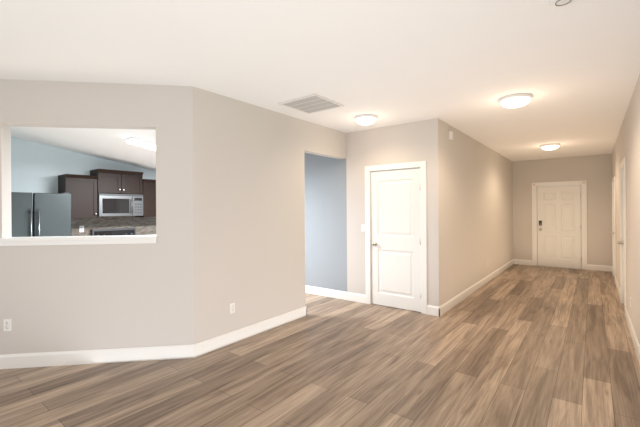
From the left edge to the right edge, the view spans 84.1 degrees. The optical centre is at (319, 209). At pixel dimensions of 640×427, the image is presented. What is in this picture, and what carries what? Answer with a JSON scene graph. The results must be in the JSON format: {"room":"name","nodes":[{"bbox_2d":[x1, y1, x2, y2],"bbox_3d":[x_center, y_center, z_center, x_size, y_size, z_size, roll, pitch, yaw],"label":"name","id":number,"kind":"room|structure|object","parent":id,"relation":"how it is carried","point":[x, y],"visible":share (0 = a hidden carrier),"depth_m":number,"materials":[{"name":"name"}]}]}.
{"room":"empty living room","nodes":[
{"label":"empty living room","id":0,"kind":"room"},
{"bbox_2d":[11,137,155,216],"bbox_3d":[-4.785,0.113,5.443,0.120,2.800,7.210,0,0,37],"label":"wall","id":1,"kind":"structure","parent":0,"point":[37,168],"depth_m":5.78,"materials":[{"name":"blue paint"}]},
{"bbox_2d":[58,174,97,218],"bbox_3d":[-4.059,-0.219,5.967,0.373,0.715,0.467,0,0,37],"label":"upper cabinet","id":2,"kind":"object","parent":1,"relation":"attached to","point":[81,190],"visible":0.77,"depth_m":5.88,"materials":[{"name":"brown wood"}]},
{"bbox_2d":[71,216,155,235],"bbox_3d":[-3.493,0.349,7.018,0.010,0.474,2.880,0,0,37],"label":"backsplash","id":3,"kind":"structure","parent":1,"relation":"attached to","point":[144,225],"depth_m":6.59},
{"bbox_2d":[79,226,83,231],"bbox_3d":[-4.137,0.329,6.163,0.008,0.115,0.070,0,0,37],"label":"outlet","id":4,"kind":"object","parent":3,"relation":"attached to","point":[81,228],"visible":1,"depth_m":6.16,"materials":[{"name":"white plastic"}]},
{"bbox_2d":[90,169,143,193],"bbox_3d":[-3.683,-0.499,6.460,0.373,0.410,0.764,0,0,37],"label":"upper cabinet","id":5,"kind":"object","parent":1,"relation":"attached to","point":[117,182],"visible":1,"depth_m":6.33,"materials":[{"name":"brown wood"}]},
{"bbox_2d":[97,193,142,216],"bbox_3d":[-3.665,-0.086,6.448,0.412,0.400,0.758,0,0,37],"label":"over-the-range microwave","id":6,"kind":"object","parent":5,"relation":"attached to","point":[108,205],"visible":0.96,"depth_m":6.31,"materials":[{"name":"silver metal"}]},
{"bbox_2d":[135,179,155,216],"bbox_3d":[-3.193,-0.225,7.096,0.373,0.715,0.827,0,0,37],"label":"upper cabinet","id":7,"kind":"object","parent":1,"relation":"attached to","point":[149,197],"visible":0.17,"depth_m":6.78,"materials":[{"name":"brown wood"}]},
{"bbox_2d":[11,127,155,170],"bbox_3d":[-2.747,-1.016,4.951,3.725,0.470,3.040,0,0,37],"label":"ceiling","id":8,"kind":"structure","parent":0,"point":[111,144],"depth_m":5.36,"materials":[{"name":"white paint"}]},
{"bbox_2d":[126,137,155,150],"bbox_3d":[-2.282,-0.883,5.412,0.230,0.256,1.209,0,0,37],"label":"ceiling light","id":9,"kind":"object","parent":8,"relation":"attached to","point":[141,143],"visible":0.46,"depth_m":5.00,"materials":[{"name":"white"}]},
{"bbox_2d":[0,79,194,354],"bbox_3d":[-4.035,0.108,3.290,5.545,2.800,0.124,0,0,-8],"label":"wall","id":10,"kind":"structure","parent":0,"point":[55,298],"depth_m":3.48,"materials":[{"name":"beige paint"}]},
{"bbox_2d":[3,319,11,330],"bbox_3d":[-2.961,1.091,3.363,0.070,0.115,0.008,0,0,-8],"label":"outlet","id":11,"kind":"object","parent":10,"relation":"attached to","point":[7,324],"visible":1,"depth_m":3.36,"materials":[{"name":"white plastic"}]},
{"bbox_2d":[0,235,156,245],"bbox_3d":[-2.375,0.299,3.504,1.500,0.075,0.185,0,0,-7],"label":"ledge","id":12,"kind":"object","parent":10,"relation":"on","point":[75,240],"visible":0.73,"depth_m":3.43,"materials":[{"name":"white"}]},
{"bbox_2d":[0,259,639,368],"bbox_3d":[-0.872,1.420,4.288,7.339,0.132,15.630,0,0,37],"label":"baseboard","id":13,"kind":"structure","parent":10,"relation":"attached to","point":[41,359],"depth_m":3.64,"materials":[{"name":"white wood"}]},
{"bbox_2d":[193,87,345,343],"bbox_3d":[-0.466,0.083,4.744,0.132,2.800,2.820,0,0,37],"label":"wall","id":14,"kind":"structure","parent":0,"point":[249,203],"depth_m":4.15,"materials":[{"name":"beige paint"}]},
{"bbox_2d":[0,264,639,426],"bbox_3d":[-0.949,1.547,4.392,7.830,0.120,15.800,0,0,37],"label":"floor","id":15,"kind":"structure","parent":0,"point":[515,345],"depth_m":3.20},
{"bbox_2d":[11,192,70,236],"bbox_3d":[-4.329,0.625,5.257,0.800,1.770,0.915,0,0,37],"label":"fridge","id":16,"kind":"object","parent":15,"relation":"on","point":[39,214],"visible":0.42,"depth_m":5.11,"materials":[{"name":"silver metal"}]},
{"bbox_2d":[91,228,135,235],"bbox_3d":[-3.544,0.922,6.361,0.699,1.165,0.758,0,0,37],"label":"electric range","id":17,"kind":"object","parent":15,"relation":"on","point":[113,231],"visible":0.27,"depth_m":6.50,"materials":[{"name":"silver metal"}]},
{"bbox_2d":[0,0,639,161],"bbox_3d":[-0.969,-1.328,4.392,7.830,0.150,15.800,0,0,37],"label":"ceiling","id":18,"kind":"structure","parent":0,"point":[572,68],"depth_m":2.91,"materials":[{"name":"white paint"}]},
{"bbox_2d":[278,94,343,113],"bbox_3d":[-0.098,-1.253,4.228,0.560,0.012,0.560,0,0,37],"label":"ceiling vent","id":19,"kind":"object","parent":18,"relation":"in","point":[312,103],"visible":0.98,"depth_m":4.20,"materials":[{"name":"white metal"}]},
{"bbox_2d":[354,114,376,124],"bbox_3d":[0.625,-1.214,4.833,0.310,0.101,0.310,0,0,37],"label":"light","id":20,"kind":"object","parent":18,"relation":"attached to","point":[365,119],"visible":1,"depth_m":4.74,"materials":[{"name":"white glass"}]},
{"bbox_2d":[499,93,532,107],"bbox_3d":[2.226,-1.225,4.046,0.341,0.101,0.341,0,0,37],"label":"light","id":21,"kind":"object","parent":18,"relation":"attached to","point":[516,100],"visible":1,"depth_m":3.95,"materials":[{"name":"white glass"}]},
{"bbox_2d":[540,143,559,149],"bbox_3d":[4.569,-1.241,7.050,0.341,0.101,0.341,0,0,37],"label":"light","id":22,"kind":"object","parent":18,"relation":"attached to","point":[552,146],"visible":1,"depth_m":6.95,"materials":[{"name":"white glass"}]},
{"bbox_2d":[549,0,573,6],"bbox_3d":[1.440,-1.250,2.102,0.144,0.040,0.144,0,0,37],"label":"smoke detector","id":23,"kind":"object","parent":18,"relation":"attached to","point":[556,3],"visible":1,"depth_m":2.12,"materials":[{"name":"white plastic"}]},
{"bbox_2d":[304,118,441,306],"bbox_3d":[-0.453,0.083,6.587,5.360,2.800,0.120,0,0,37],"label":"wall","id":24,"kind":"structure","parent":0,"point":[334,221],"depth_m":5.74,"materials":[{"name":"beige paint"}]},
{"bbox_2d":[361,224,364,231],"bbox_3d":[0.684,0.285,5.628,0.070,0.115,0.020,0,0,37],"label":"light switch","id":25,"kind":"object","parent":24,"relation":"attached to","point":[362,227],"visible":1,"depth_m":5.63,"materials":[{"name":"white plastic"}]},
{"bbox_2d":[371,168,420,311],"bbox_3d":[1.115,0.433,5.306,0.810,2.063,0.106,0,0,37],"label":"door","id":26,"kind":"structure","parent":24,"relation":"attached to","point":[396,233],"depth_m":5.31,"materials":[{"name":"white wood"}]},
{"bbox_2d":[365,161,426,313],"bbox_3d":[1.146,0.391,5.351,0.989,2.163,0.138,0,0,37],"label":"trim","id":27,"kind":"structure","parent":24,"relation":"attached to","point":[421,165],"depth_m":5.23,"materials":[{"name":"white wood"}]},
{"bbox_2d":[441,120,512,303],"bbox_3d":[3.388,0.056,7.289,0.120,2.800,5.670,0,0,37],"label":"wall","id":28,"kind":"structure","parent":0,"point":[476,206],"depth_m":6.27,"materials":[{"name":"beige paint"}]},
{"bbox_2d":[449,131,452,139],"bbox_3d":[1.960,-1.114,5.309,0.038,0.120,0.100,0,0,37],"label":"box","id":29,"kind":"object","parent":28,"relation":"attached to","point":[450,135],"visible":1,"depth_m":5.28,"materials":[{"name":"white plastic"}]},
{"bbox_2d":[512,154,611,265],"bbox_3d":[5.963,0.038,8.962,2.170,2.800,0.120,0,0,37],"label":"wall","id":30,"kind":"structure","parent":0,"point":[595,171],"depth_m":8.63,"materials":[{"name":"beige paint"}]},
{"bbox_2d":[537,185,580,267],"bbox_3d":[5.969,0.419,8.880,0.911,2.023,0.106,0,0,37],"label":"door","id":31,"kind":"structure","parent":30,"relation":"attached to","point":[559,223],"depth_m":8.88,"materials":[{"name":"white wood"}]},
{"bbox_2d":[532,180,586,269],"bbox_3d":[5.999,0.364,8.924,1.142,2.149,0.140,0,0,37],"label":"door frame","id":32,"kind":"structure","parent":30,"relation":"attached to","point":[583,223],"depth_m":8.77,"materials":[{"name":"white wood"}]},
{"bbox_2d":[612,74,639,344],"bbox_3d":[2.099,0.065,2.045,0.120,2.800,15.800,0,0,37],"label":"wall","id":33,"kind":"structure","parent":0,"point":[627,145],"depth_m":4.11,"materials":[{"name":"beige paint"}]},
{"bbox_2d":[612,176,615,276],"bbox_3d":[6.127,0.387,7.305,0.138,2.101,0.945,0,0,37],"label":"door frame","id":34,"kind":"structure","parent":33,"relation":"attached to","point":[614,227],"depth_m":7.65,"materials":[{"name":"white wood"}]},
{"bbox_2d":[618,169,624,305],"bbox_3d":[4.420,0.410,5.170,0.106,2.063,0.810,0,0,37],"label":"door","id":35,"kind":"structure","parent":33,"relation":"in","point":[619,242],"depth_m":5.40,"materials":[{"name":"white wood"}]},
{"bbox_2d":[620,157,626,308],"bbox_3d":[4.464,0.367,5.139,0.138,2.163,0.989,0,0,37],"label":"door frame","id":36,"kind":"structure","parent":33,"relation":"attached to","point":[622,164],"depth_m":5.49,"materials":[{"name":"white wood"}]}
]}

